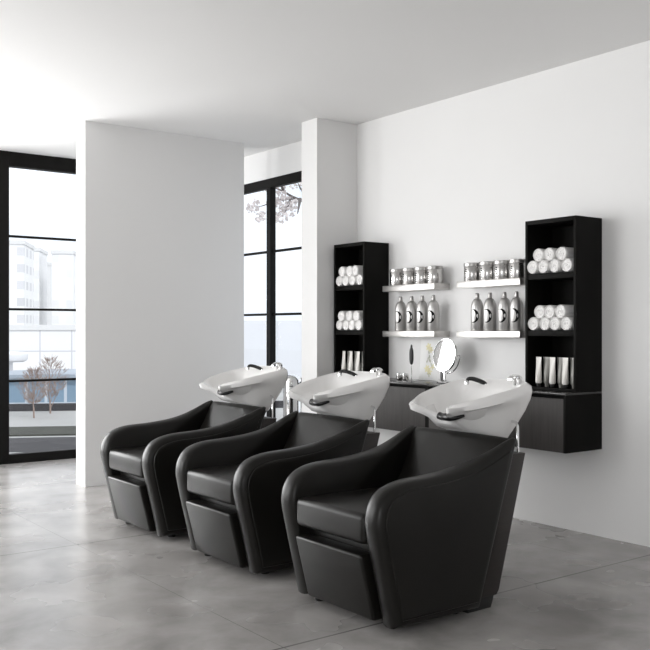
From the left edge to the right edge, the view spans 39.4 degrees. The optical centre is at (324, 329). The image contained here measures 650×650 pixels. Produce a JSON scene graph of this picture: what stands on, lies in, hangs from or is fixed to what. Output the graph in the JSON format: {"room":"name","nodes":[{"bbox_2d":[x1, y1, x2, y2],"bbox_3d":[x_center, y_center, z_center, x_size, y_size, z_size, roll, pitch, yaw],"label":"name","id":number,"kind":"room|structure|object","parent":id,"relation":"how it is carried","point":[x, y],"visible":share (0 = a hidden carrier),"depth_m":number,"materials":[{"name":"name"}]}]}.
{"room":"salon","nodes":[
{"label":"salon","id":0,"kind":"room"},
{"bbox_2d":[76,121,243,486],"bbox_3d":[-1.373,-0.209,7.748,1.481,2.918,0.186,0,0,-37],"label":"wall partition","id":1,"kind":"structure","parent":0,"point":[160,215],"depth_m":7.56,"materials":[{"name":"white paint"}]},
{"bbox_2d":[0,0,649,158],"bbox_3d":[-0.569,-1.768,3.539,6.327,0.200,11.150,0,0,-37],"label":"ceiling","id":2,"kind":"structure","parent":0,"point":[250,73],"depth_m":5.52,"materials":[{"name":"white paint"}]},
{"bbox_2d":[0,458,649,649],"bbox_3d":[-0.569,1.350,3.539,6.327,0.200,11.150,0,0,-37],"label":"floor","id":3,"kind":"structure","parent":0,"point":[74,575],"depth_m":4.29,"materials":[{"name":"concrete"}]},
{"bbox_2d":[100,362,287,536],"bbox_3d":[-0.798,0.733,5.896,1.116,1.034,0.737,0,0,-37],"label":"chair","id":4,"kind":"object","parent":3,"relation":"on","point":[139,461],"visible":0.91,"depth_m":5.71,"materials":[{"name":"black leather"},{"name":"white ceramic"},{"name":"black plastic"}]},
{"bbox_2d":[109,446,145,477],"bbox_3d":[-0.988,0.820,5.754,0.610,0.128,0.492,0,0,-37],"label":"seat cushion","id":5,"kind":"object","parent":4,"relation":"on","point":[127,460],"depth_m":5.60,"materials":[{"name":"black leather"}]},
{"bbox_2d":[199,362,287,410],"bbox_3d":[-0.555,0.376,6.078,0.508,0.320,0.516,0,0,-37],"label":"basin","id":6,"kind":"object","parent":4,"relation":"in","point":[251,387],"depth_m":5.97,"materials":[{"name":"white ceramic"}]},
{"bbox_2d":[176,367,389,573],"bbox_3d":[-0.179,0.733,5.068,1.116,1.034,0.737,0,0,-37],"label":"chair","id":7,"kind":"object","parent":3,"relation":"on","point":[230,488],"visible":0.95,"depth_m":4.86,"materials":[{"name":"black leather"},{"name":"white ceramic"},{"name":"black plastic"}]},
{"bbox_2d":[187,464,239,504],"bbox_3d":[-0.369,0.820,4.926,0.610,0.128,0.492,0,0,-37],"label":"seat cushion","id":8,"kind":"object","parent":7,"relation":"on","point":[211,481],"depth_m":4.78,"materials":[{"name":"black leather"}]},
{"bbox_2d":[287,367,389,420],"bbox_3d":[0.065,0.376,5.250,0.508,0.320,0.516,0,0,-37],"label":"basin","id":9,"kind":"object","parent":7,"relation":"in","point":[344,395],"depth_m":5.15,"materials":[{"name":"white ceramic"}]},
{"bbox_2d":[283,374,300,416],"bbox_3d":[-0.281,0.817,7.806,0.160,0.867,0.160,0,0,-37],"label":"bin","id":10,"kind":"object","parent":3,"relation":"on","point":[290,405],"visible":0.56,"depth_m":7.74,"materials":[{"name":"silver metal"}]},
{"bbox_2d":[281,374,531,628],"bbox_3d":[0.445,0.733,4.235,1.116,1.034,0.737,0,0,-37],"label":"chair","id":11,"kind":"object","parent":3,"relation":"on","point":[413,527],"visible":1,"depth_m":3.97,"materials":[{"name":"black leather"},{"name":"white ceramic"},{"name":"black plastic"}]},
{"bbox_2d":[297,487,380,543],"bbox_3d":[0.255,0.820,4.093,0.610,0.128,0.492,0,0,-37],"label":"seat cushion","id":12,"kind":"object","parent":11,"relation":"on","point":[336,511],"depth_m":3.96,"materials":[{"name":"black leather"}]},
{"bbox_2d":[409,374,531,437],"bbox_3d":[0.688,0.376,4.417,0.508,0.320,0.516,0,0,-37],"label":"basin","id":13,"kind":"object","parent":11,"relation":"in","point":[470,407],"depth_m":4.33,"materials":[{"name":"white ceramic"}]},
{"bbox_2d":[302,118,356,413],"bbox_3d":[0.036,-0.209,7.342,0.403,2.918,0.208,0,0,-37],"label":"wall pillar","id":14,"kind":"structure","parent":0,"point":[329,147],"depth_m":7.22,"materials":[{"name":"white paint"}]},
{"bbox_2d":[244,40,649,546],"bbox_3d":[1.884,-0.209,5.373,0.200,2.918,11.150,0,0,-37],"label":"wall","id":15,"kind":"structure","parent":0,"point":[450,183],"depth_m":5.87,"materials":[{"name":"white paint"}]},
{"bbox_2d":[244,171,301,417],"bbox_3d":[-0.582,-0.077,8.555,0.060,2.655,2.300,0,0,-37],"label":"window","id":16,"kind":"structure","parent":15,"relation":"in","point":[271,184],"depth_m":8.42,"materials":[{"name":"metal"}]},
{"bbox_2d":[368,378,436,430],"bbox_3d":[0.482,0.545,6.795,0.343,0.350,1.174,0,0,-37],"label":"base cabinet","id":17,"kind":"object","parent":15,"relation":"attached to","point":[394,412],"visible":0.18,"depth_m":6.46,"materials":[{"name":"grey wood"}]},
{"bbox_2d":[390,378,436,385],"bbox_3d":[0.482,0.377,6.795,0.343,0.014,1.174,0,0,-37],"label":"countertop","id":18,"kind":"structure","parent":17,"relation":"on","point":[392,380],"depth_m":6.47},
{"bbox_2d":[334,241,388,375],"bbox_3d":[0.284,-0.152,7.140,0.247,1.045,0.380,0,0,-37],"label":"shelf unit","id":19,"kind":"object","parent":18,"relation":"on","point":[369,297],"visible":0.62,"depth_m":7.04,"materials":[{"name":"black wood"}]},
{"bbox_2d":[336,320,343,329],"bbox_3d":[0.193,-0.039,7.231,0.204,0.081,0.083,0,0,-36],"label":"rolled towel","id":20,"kind":"object","parent":19,"relation":"on","point":[339,323],"visible":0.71,"depth_m":7.17,"materials":[{"name":"white fabric"}]},
{"bbox_2d":[336,276,344,285],"bbox_3d":[0.190,-0.387,7.228,0.204,0.081,0.083,0,0,-38],"label":"rolled towel","id":21,"kind":"object","parent":19,"relation":"on","point":[339,278],"visible":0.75,"depth_m":7.17,"materials":[{"name":"white fabric"}]},
{"bbox_2d":[339,267,346,276],"bbox_3d":[0.211,-0.458,7.190,0.204,0.082,0.082,0,0,-37],"label":"rolled towel","id":22,"kind":"object","parent":21,"relation":"on","point":[342,270],"visible":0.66,"depth_m":7.12,"materials":[{"name":"white fabric"}]},
{"bbox_2d":[341,351,345,369],"bbox_3d":[0.149,0.258,7.161,0.040,0.184,0.040,0,0,22],"label":"tube","id":23,"kind":"object","parent":19,"relation":"in","point":[343,353],"visible":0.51,"depth_m":7.14,"materials":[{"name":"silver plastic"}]},
{"bbox_2d":[342,320,349,329],"bbox_3d":[0.241,-0.039,7.164,0.204,0.082,0.083,0,0,-38],"label":"rolled towel","id":24,"kind":"object","parent":19,"relation":"on","point":[345,323],"visible":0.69,"depth_m":7.11,"materials":[{"name":"white fabric"}]},
{"bbox_2d":[338,311,347,320],"bbox_3d":[0.206,-0.110,7.189,0.204,0.082,0.082,0,-1,-37],"label":"rolled towel","id":25,"kind":"object","parent":24,"relation":"on","point":[342,314],"visible":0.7,"depth_m":7.12,"materials":[{"name":"white fabric"}]},
{"bbox_2d":[342,275,351,285],"bbox_3d":[0.239,-0.387,7.156,0.204,0.081,0.082,0,0,-36],"label":"rolled towel","id":26,"kind":"object","parent":19,"relation":"on","point":[345,280],"visible":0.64,"depth_m":7.10,"materials":[{"name":"white fabric"}]},
{"bbox_2d":[346,266,352,275],"bbox_3d":[0.268,-0.458,7.126,0.204,0.081,0.083,0,0,-37],"label":"rolled towel","id":27,"kind":"object","parent":26,"relation":"on","point":[349,268],"visible":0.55,"depth_m":7.07,"materials":[{"name":"white fabric"}]},
{"bbox_2d":[347,351,349,369],"bbox_3d":[0.194,0.258,7.135,0.040,0.184,0.040,0,0,0],"label":"tube","id":28,"kind":"object","parent":19,"relation":"in","point":[348,352],"visible":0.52,"depth_m":7.13,"materials":[{"name":"silver metal"}]},
{"bbox_2d":[348,351,353,370],"bbox_3d":[0.203,0.258,7.089,0.040,0.184,0.040,0,0,22],"label":"tube","id":29,"kind":"object","parent":19,"relation":"in","point":[350,368],"visible":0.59,"depth_m":7.07,"materials":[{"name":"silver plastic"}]},
{"bbox_2d":[348,320,356,329],"bbox_3d":[0.284,-0.039,7.087,0.204,0.081,0.082,0,0,-36],"label":"rolled towel","id":30,"kind":"object","parent":19,"relation":"on","point":[351,324],"visible":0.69,"depth_m":7.03,"materials":[{"name":"white fabric"}]},
{"bbox_2d":[346,311,354,320],"bbox_3d":[0.267,-0.110,7.128,0.204,0.081,0.083,0,0,-36],"label":"rolled towel","id":31,"kind":"object","parent":30,"relation":"on","point":[349,315],"visible":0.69,"depth_m":7.07,"materials":[{"name":"white fabric"}]},
{"bbox_2d":[353,311,362,320],"bbox_3d":[0.320,-0.109,7.061,0.204,0.082,0.083,0,0,-36],"label":"rolled towel","id":32,"kind":"object","parent":30,"relation":"on","point":[357,315],"visible":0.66,"depth_m":7.00,"materials":[{"name":"white fabric"}]},
{"bbox_2d":[349,275,357,284],"bbox_3d":[0.290,-0.387,7.086,0.204,0.082,0.083,0,0,-36],"label":"rolled towel","id":33,"kind":"object","parent":19,"relation":"on","point":[352,279],"visible":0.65,"depth_m":7.03,"materials":[{"name":"white fabric"}]},
{"bbox_2d":[351,265,362,275],"bbox_3d":[0.309,-0.458,7.051,0.204,0.081,0.083,0,0,-36],"label":"rolled towel","id":34,"kind":"object","parent":33,"relation":"on","point":[356,270],"visible":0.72,"depth_m":6.99,"materials":[{"name":"white fabric"}]},
{"bbox_2d":[354,351,356,370],"bbox_3d":[0.248,0.258,7.063,0.040,0.184,0.040,0,0,0],"label":"tube","id":35,"kind":"object","parent":19,"relation":"in","point":[355,352],"visible":0.55,"depth_m":7.06,"materials":[{"name":"silver metal"}]},
{"bbox_2d":[356,351,360,370],"bbox_3d":[0.257,0.258,7.017,0.040,0.184,0.040,0,0,22],"label":"tube","id":36,"kind":"object","parent":19,"relation":"in","point":[358,365],"visible":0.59,"depth_m":7.00,"materials":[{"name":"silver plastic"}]},
{"bbox_2d":[355,320,362,329],"bbox_3d":[0.334,-0.039,7.019,0.204,0.081,0.083,0,0,-36],"label":"rolled towel","id":37,"kind":"object","parent":19,"relation":"on","point":[359,323],"visible":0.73,"depth_m":6.96,"materials":[{"name":"white fabric"}]},
{"bbox_2d":[356,274,362,284],"bbox_3d":[0.341,-0.387,7.021,0.204,0.081,0.083,0,0,-36],"label":"rolled towel","id":38,"kind":"object","parent":19,"relation":"on","point":[359,279],"visible":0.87,"depth_m":6.96,"materials":[{"name":"white fabric"}]},
{"bbox_2d":[396,373,401,379],"bbox_3d":[0.550,0.344,6.711,0.045,0.053,0.045,0,0,-37],"label":"jar","id":39,"kind":"object","parent":18,"relation":"on","point":[399,375],"visible":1,"depth_m":6.69,"materials":[{"name":"metal"}]},
{"bbox_2d":[402,373,408,379],"bbox_3d":[0.591,0.344,6.673,0.045,0.053,0.045,0,0,-37],"label":"jar","id":40,"kind":"object","parent":18,"relation":"on","point":[404,375],"visible":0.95,"depth_m":6.66,"materials":[{"name":"metal"}]},
{"bbox_2d":[406,345,416,380],"bbox_3d":[0.630,0.238,6.621,0.084,0.264,0.084,0,0,-37],"label":"stand","id":41,"kind":"object","parent":18,"relation":"on","point":[411,353],"visible":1,"depth_m":6.61,"materials":[{"name":"silver metal"}]},
{"bbox_2d":[419,339,440,380],"bbox_3d":[0.778,0.220,6.659,0.033,0.300,0.220,0,0,-37],"label":"print","id":42,"kind":"object","parent":18,"relation":"on","point":[428,371],"visible":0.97,"depth_m":6.67,"materials":[{"name":"white paper"}]},
{"bbox_2d":[383,283,449,291],"bbox_3d":[0.667,-0.311,6.703,0.157,0.044,0.562,0,0,-37],"label":"steel shelf","id":43,"kind":"object","parent":15,"relation":"attached to","point":[428,286],"visible":1,"depth_m":6.59,"materials":[{"name":"white metal"}]},
{"bbox_2d":[390,269,401,285],"bbox_3d":[0.546,-0.396,6.842,0.120,0.126,0.119,0,0,-34],"label":"tub","id":44,"kind":"object","parent":43,"relation":"on","point":[395,274],"visible":0.69,"depth_m":6.79,"materials":[{"name":"metal"}]},
{"bbox_2d":[402,268,413,284],"bbox_3d":[0.628,-0.396,6.733,0.120,0.126,0.119,0,0,-38],"label":"tub","id":45,"kind":"object","parent":43,"relation":"on","point":[407,273],"visible":0.72,"depth_m":6.68,"materials":[{"name":"silver metal"}]},
{"bbox_2d":[414,267,426,283],"bbox_3d":[0.708,-0.396,6.626,0.120,0.126,0.119,0,0,-39],"label":"tub","id":46,"kind":"object","parent":43,"relation":"on","point":[420,273],"visible":0.65,"depth_m":6.57,"materials":[{"name":"silver metal"}]},
{"bbox_2d":[426,266,442,282],"bbox_3d":[0.787,-0.396,6.520,0.120,0.126,0.119,0,0,-35],"label":"tub","id":47,"kind":"object","parent":43,"relation":"on","point":[434,273],"visible":0.94,"depth_m":6.47,"materials":[{"name":"silver metal"}]},
{"bbox_2d":[383,331,449,336],"bbox_3d":[0.667,0.029,6.703,0.157,0.044,0.562,0,0,-37],"label":"shelf","id":48,"kind":"object","parent":15,"relation":"attached to","point":[385,333],"visible":0.94,"depth_m":6.58,"materials":[{"name":"white wood"}]},
{"bbox_2d":[395,296,405,330],"bbox_3d":[0.568,-0.122,6.813,0.088,0.258,0.087,0,0,-35],"label":"shampoo bottle","id":49,"kind":"object","parent":48,"relation":"on","point":[400,309],"visible":0.98,"depth_m":6.78,"materials":[{"name":"silver metal"}]},
{"bbox_2d":[406,296,416,330],"bbox_3d":[0.641,-0.122,6.715,0.088,0.258,0.087,0,0,-34],"label":"shampoo bottle","id":50,"kind":"object","parent":48,"relation":"on","point":[411,306],"visible":0.95,"depth_m":6.68,"materials":[{"name":"silver metal"}]},
{"bbox_2d":[416,296,427,330],"bbox_3d":[0.709,-0.122,6.624,0.088,0.258,0.087,0,0,-33],"label":"shampoo bottle","id":51,"kind":"object","parent":48,"relation":"on","point":[421,310],"visible":0.98,"depth_m":6.59,"materials":[{"name":"silver metal"}]},
{"bbox_2d":[427,295,439,330],"bbox_3d":[0.780,-0.122,6.529,0.088,0.258,0.087,0,0,-35],"label":"shampoo bottle","id":52,"kind":"object","parent":48,"relation":"on","point":[433,311],"visible":1,"depth_m":6.50,"materials":[{"name":"silver metal"}]},
{"bbox_2d":[457,278,524,288],"bbox_3d":[1.138,-0.311,6.074,0.157,0.044,0.565,0,0,-37],"label":"steel shelf","id":53,"kind":"object","parent":15,"relation":"attached to","point":[512,282],"visible":0.76,"depth_m":6.02,"materials":[{"name":"white metal"}]},
{"bbox_2d":[464,263,478,280],"bbox_3d":[1.010,-0.396,6.222,0.120,0.126,0.119,0,0,-37],"label":"tub","id":54,"kind":"object","parent":53,"relation":"on","point":[471,270],"visible":0.73,"depth_m":6.17,"materials":[{"name":"silver metal"}]},
{"bbox_2d":[479,261,493,279],"bbox_3d":[1.095,-0.396,6.108,0.120,0.126,0.119,0,0,-36],"label":"tub","id":55,"kind":"object","parent":53,"relation":"on","point":[486,271],"visible":0.7,"depth_m":6.06,"materials":[{"name":"silver metal"}]},
{"bbox_2d":[493,260,508,278],"bbox_3d":[1.173,-0.396,6.003,0.120,0.126,0.119,0,0,-39],"label":"tub","id":56,"kind":"object","parent":53,"relation":"on","point":[501,267],"visible":0.7,"depth_m":5.95,"materials":[{"name":"silver metal"}]},
{"bbox_2d":[509,259,524,278],"bbox_3d":[1.253,-0.396,5.897,0.120,0.126,0.119,0,0,-38],"label":"tub","id":57,"kind":"object","parent":53,"relation":"on","point":[516,266],"visible":0.77,"depth_m":5.84,"materials":[{"name":"silver metal"}]},
{"bbox_2d":[457,331,524,337],"bbox_3d":[1.138,0.029,6.074,0.157,0.044,0.565,0,0,-37],"label":"shelf","id":58,"kind":"object","parent":15,"relation":"attached to","point":[469,334],"visible":0.76,"depth_m":5.99,"materials":[{"name":"white wood"}]},
{"bbox_2d":[471,293,482,330],"bbox_3d":[1.037,-0.122,6.186,0.088,0.258,0.087,0,0,-34],"label":"shampoo bottle","id":59,"kind":"object","parent":58,"relation":"on","point":[477,305],"visible":0.93,"depth_m":6.15,"materials":[{"name":"silver metal"}]},
{"bbox_2d":[483,293,495,330],"bbox_3d":[1.106,-0.122,6.093,0.088,0.258,0.087,0,0,-38],"label":"shampoo bottle","id":60,"kind":"object","parent":58,"relation":"on","point":[489,308],"visible":0.98,"depth_m":6.06,"materials":[{"name":"silver metal"}]},
{"bbox_2d":[498,292,509,330],"bbox_3d":[1.183,-0.122,5.989,0.088,0.258,0.087,0,0,-34],"label":"shampoo bottle","id":61,"kind":"object","parent":58,"relation":"on","point":[504,303],"visible":0.92,"depth_m":5.96,"materials":[{"name":"silver metal"}]},
{"bbox_2d":[510,291,522,330],"bbox_3d":[1.246,-0.122,5.906,0.088,0.258,0.087,0,0,-40],"label":"shampoo bottle","id":62,"kind":"object","parent":58,"relation":"on","point":[516,305],"visible":0.99,"depth_m":5.87,"materials":[{"name":"silver metal"}]},
{"bbox_2d":[427,383,601,453],"bbox_3d":[1.185,0.545,5.855,0.343,0.350,1.174,0,0,-37],"label":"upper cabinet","id":63,"kind":"object","parent":15,"relation":"attached to","point":[560,422],"visible":0.53,"depth_m":5.40,"materials":[{"name":"grey wood"}]},
{"bbox_2d":[427,383,601,395],"bbox_3d":[1.185,0.377,5.855,0.343,0.014,1.174,0,0,-37],"label":"countertop","id":64,"kind":"structure","parent":63,"relation":"on","point":[434,385],"depth_m":5.41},
{"bbox_2d":[433,338,460,382],"bbox_3d":[0.838,0.214,6.352,0.120,0.312,0.271,0,0,-37],"label":"makeup mirror","id":65,"kind":"object","parent":64,"relation":"on","point":[445,354],"visible":0.96,"depth_m":6.34,"materials":[{"name":"silver metal"}]},
{"bbox_2d":[525,215,601,392],"bbox_3d":[1.460,-0.152,5.568,0.247,1.045,0.386,0,0,-37],"label":"shelf unit","id":66,"kind":"object","parent":64,"relation":"on","point":[581,288],"visible":0.87,"depth_m":5.48,"materials":[{"name":"black wood"}]},
{"bbox_2d":[528,317,541,329],"bbox_3d":[1.360,-0.039,5.654,0.204,0.082,0.082,0,1,-37],"label":"rolled towel","id":67,"kind":"object","parent":66,"relation":"on","point":[533,323],"visible":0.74,"depth_m":5.59,"materials":[{"name":"white fabric"}]},
{"bbox_2d":[527,261,542,273],"bbox_3d":[1.357,-0.387,5.657,0.204,0.081,0.082,0,0,-37],"label":"rolled towel","id":68,"kind":"object","parent":66,"relation":"on","point":[532,266],"visible":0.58,"depth_m":5.60,"materials":[{"name":"white fabric"}]},
{"bbox_2d":[533,249,545,261],"bbox_3d":[1.387,-0.459,5.629,0.204,0.081,0.082,0,0,-36],"label":"rolled towel","id":69,"kind":"object","parent":68,"relation":"on","point":[538,255],"visible":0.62,"depth_m":5.57,"materials":[{"name":"white fabric"}]},
{"bbox_2d":[535,357,541,386],"bbox_3d":[1.318,0.258,5.598,0.040,0.184,0.040,0,0,22],"label":"tube","id":70,"kind":"object","parent":66,"relation":"in","point":[538,379],"visible":1,"depth_m":5.58,"materials":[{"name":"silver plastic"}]},
{"bbox_2d":[539,317,551,329],"bbox_3d":[1.416,-0.039,5.591,0.204,0.081,0.082,0,0,-37],"label":"rolled towel","id":71,"kind":"object","parent":66,"relation":"on","point":[544,322],"visible":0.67,"depth_m":5.53,"materials":[{"name":"white fabric"}]},
{"bbox_2d":[534,305,547,317],"bbox_3d":[1.391,-0.111,5.623,0.204,0.082,0.082,0,0,-38],"label":"rolled towel","id":72,"kind":"object","parent":71,"relation":"on","point":[539,310],"visible":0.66,"depth_m":5.56,"materials":[{"name":"white fabric"}]},
{"bbox_2d":[544,305,557,318],"bbox_3d":[1.433,-0.110,5.554,0.204,0.081,0.082,0,0,-37],"label":"rolled towel","id":73,"kind":"object","parent":71,"relation":"on","point":[549,311],"visible":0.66,"depth_m":5.49,"materials":[{"name":"white fabric"}]},
{"bbox_2d":[543,357,549,386],"bbox_3d":[1.362,0.258,5.569,0.040,0.184,0.040,0,0,0],"label":"tube","id":74,"kind":"object","parent":66,"relation":"in","point":[546,360],"visible":0.96,"depth_m":5.56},
{"bbox_2d":[538,260,554,272],"bbox_3d":[1.405,-0.387,5.586,0.204,0.082,0.082,0,0,-36],"label":"rolled towel","id":75,"kind":"object","parent":66,"relation":"on","point":[543,265],"visible":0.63,"depth_m":5.52,"materials":[{"name":"white fabric"}]},
{"bbox_2d":[544,248,557,260],"bbox_3d":[1.435,-0.459,5.559,0.204,0.081,0.082,0,0,-37],"label":"rolled towel","id":76,"kind":"object","parent":75,"relation":"on","point":[549,253],"visible":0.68,"depth_m":5.50,"materials":[{"name":"white fabric"}]},
{"bbox_2d":[549,357,555,387],"bbox_3d":[1.381,0.258,5.513,0.040,0.184,0.040,0,0,22],"label":"tube","id":77,"kind":"object","parent":66,"relation":"in","point":[552,373],"visible":1,"depth_m":5.50,"materials":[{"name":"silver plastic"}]},
{"bbox_2d":[549,317,562,329],"bbox_3d":[1.458,-0.039,5.518,0.204,0.081,0.082,0,0,-37],"label":"rolled towel","id":78,"kind":"object","parent":66,"relation":"on","point":[554,323],"visible":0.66,"depth_m":5.46,"materials":[{"name":"white fabric"}]},
{"bbox_2d":[549,259,564,272],"bbox_3d":[1.457,-0.387,5.516,0.204,0.082,0.082,0,0,-36],"label":"rolled towel","id":79,"kind":"object","parent":66,"relation":"on","point":[555,264],"visible":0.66,"depth_m":5.46,"materials":[{"name":"white fabric"}]},
{"bbox_2d":[556,247,573,259],"bbox_3d":[1.492,-0.458,5.493,0.204,0.081,0.082,0,0,-38],"label":"rolled towel","id":80,"kind":"object","parent":79,"relation":"on","point":[562,253],"visible":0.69,"depth_m":5.43,"materials":[{"name":"white fabric"}]},
{"bbox_2d":[557,357,564,387],"bbox_3d":[1.426,0.258,5.484,0.040,0.184,0.040,0,0,0],"label":"tube","id":81,"kind":"object","parent":66,"relation":"in","point":[559,359],"visible":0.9,"depth_m":5.48,"materials":[{"name":"silver metal"}]},
{"bbox_2d":[562,358,568,388],"bbox_3d":[1.439,0.258,5.436,0.040,0.184,0.040,0,0,22],"label":"tube","id":82,"kind":"object","parent":66,"relation":"in","point":[565,375],"visible":1,"depth_m":5.42,"materials":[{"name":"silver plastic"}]},
{"bbox_2d":[560,317,573,329],"bbox_3d":[1.507,-0.039,5.449,0.204,0.081,0.082,0,0,-37],"label":"rolled towel","id":83,"kind":"object","parent":66,"relation":"on","point":[567,323],"visible":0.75,"depth_m":5.38,"materials":[{"name":"white fabric"}]},
{"bbox_2d":[555,305,573,317],"bbox_3d":[1.484,-0.111,5.480,0.204,0.082,0.083,0,0,-37],"label":"rolled towel","id":84,"kind":"object","parent":83,"relation":"on","point":[561,311],"visible":0.62,"depth_m":5.42,"materials":[{"name":"white fabric"}]},
{"bbox_2d":[561,258,573,271],"bbox_3d":[1.512,-0.387,5.451,0.204,0.081,0.082,0,0,-37],"label":"rolled towel","id":85,"kind":"object","parent":66,"relation":"on","point":[567,264],"visible":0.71,"depth_m":5.39,"materials":[{"name":"white fabric"}]},
{"bbox_2d":[570,358,573,388],"bbox_3d":[1.483,0.258,5.407,0.040,0.184,0.040,0,0,0],"label":"tube","id":86,"kind":"object","parent":66,"relation":"in","point":[571,359],"visible":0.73,"depth_m":5.40,"materials":[{"name":"silver metal"}]},
{"bbox_3d":[-3.928,-0.209,7.864,6.127,2.918,0.200,0,0,-37],"label":"wall","id":87,"kind":"structure","parent":0,"visible":0},
{"bbox_2d":[0,150,75,464],"bbox_3d":[-2.335,-0.209,8.992,1.870,2.918,0.100,0,0,-37],"label":"window","id":88,"kind":"structure","parent":87,"relation":"in","point":[8,159],"depth_m":8.47,"materials":[{"name":"metal"}]},
{"label":"outside","id":89,"kind":"structure","parent":0,"visible":0},
{"bbox_2d":[9,381,301,437],"bbox_3d":[-84.471,6.400,204.799,410.000,0.300,410.800,0,0,-37],"label":"paving","id":90,"kind":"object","parent":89,"point":[16,418],"depth_m":64.13,"materials":[{"name":"grey concrete"}]},
{"bbox_2d":[9,351,27,370],"bbox_3d":[-38.855,4.450,112.000,4.300,3.600,4.300,0,0,-37],"label":"round canopy","id":91,"kind":"object","parent":90,"relation":"on","point":[14,356],"visible":0.62,"depth_m":110.81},
{"bbox_2d":[9,240,34,324],"bbox_3d":[-63.899,-5.900,188.930,4.800,24.300,12.400,0,0,-9],"label":"tower block","id":92,"kind":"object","parent":90,"relation":"on","point":[21,253],"visible":0.64,"depth_m":183.26,"materials":[{"name":"white concrete"}]},
{"bbox_2d":[14,366,49,417],"bbox_3d":[-20.655,4.421,64.510,2.475,3.759,2.198,0,0,35],"label":"bare tree","id":93,"kind":"object","parent":90,"relation":"on","point":[31,396],"visible":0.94,"depth_m":64.42,"materials":[{"name":"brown plant"}]},
{"bbox_2d":[34,247,47,324],"bbox_3d":[-67.194,-6.150,209.930,4.400,24.800,12.400,0,0,-9],"label":"tower block","id":94,"kind":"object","parent":90,"relation":"on","point":[40,255],"visible":0.4,"depth_m":206.09,"materials":[{"name":"white concrete"}]},
{"bbox_2d":[9,325,75,370],"bbox_3d":[-41.873,2.750,136.918,30.400,7.000,14.400,0,0,-9],"label":"building","id":95,"kind":"structure","parent":90,"relation":"on","point":[50,341],"depth_m":130.04,"materials":[{"name":"white concrete"}]},
{"bbox_2d":[9,369,75,403],"bbox_3d":[-24.347,4.985,81.447,28.840,2.530,10.400,0,0,-9],"label":"glass pavilion","id":96,"kind":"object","parent":90,"relation":"on","point":[68,394],"visible":0.19,"depth_m":77.01,"materials":[{"name":"blue glass"}]},
{"bbox_2d":[9,426,75,436],"bbox_3d":[-17.314,6.200,55.750,90.000,0.100,4.600,0,0,-9],"label":"lawn","id":97,"kind":"structure","parent":90,"relation":"on","point":[35,430],"depth_m":55.01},
{"bbox_2d":[47,262,51,324],"bbox_3d":[-71.351,-5.400,233.930,3.800,23.300,12.400,0,0,-9],"label":"tower block","id":98,"kind":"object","parent":90,"relation":"on","point":[49,264],"visible":0.12,"depth_m":228.18,"materials":[{"name":"white concrete"}]},
{"bbox_2d":[30,354,69,413],"bbox_3d":[-20.518,4.050,68.115,2.700,4.505,2.783,0,0,34],"label":"bare tree","id":99,"kind":"object","parent":90,"relation":"on","point":[47,359],"visible":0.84,"depth_m":67.98,"materials":[{"name":"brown plant"}]},
{"bbox_2d":[51,250,75,324],"bbox_3d":[-58.736,-5.650,205.930,5.000,23.800,12.400,0,0,-9],"label":"tower block","id":100,"kind":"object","parent":90,"relation":"on","point":[63,261],"visible":0.6,"depth_m":200.04,"materials":[{"name":"white concrete"}]},
{"bbox_2d":[9,401,301,410],"bbox_3d":[-21.833,5.975,70.300,90.000,0.550,0.504,0,0,-9],"label":"wall","id":101,"kind":"structure","parent":90,"relation":"on","point":[279,404],"depth_m":70.12,"materials":[{"name":"concrete"}]},
{"bbox_2d":[244,320,301,377],"bbox_3d":[-5.405,2.500,126.815,34.000,7.500,14.000,0,0,13],"label":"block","id":102,"kind":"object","parent":90,"relation":"on","point":[288,333],"visible":0.08,"depth_m":119.77,"materials":[{"name":"white"}]},
{"bbox_2d":[246,182,301,224],"bbox_3d":[-0.334,1.955,14.141,1.831,8.797,0.953,0,0,-9],"label":"blossom tree","id":103,"kind":"object","parent":90,"relation":"on","point":[289,204],"visible":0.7,"depth_m":13.88,"materials":[{"name":"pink plant"}]},
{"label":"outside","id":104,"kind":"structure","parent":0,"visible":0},
{"bbox_2d":[9,437,75,452],"bbox_3d":[-13.898,6.240,44.750,90.000,0.020,16.501,0,0,-9],"label":"asphalt","id":105,"kind":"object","parent":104,"point":[33,444],"visible":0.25,"depth_m":49.63,"materials":[{"name":"grey asphalt"}]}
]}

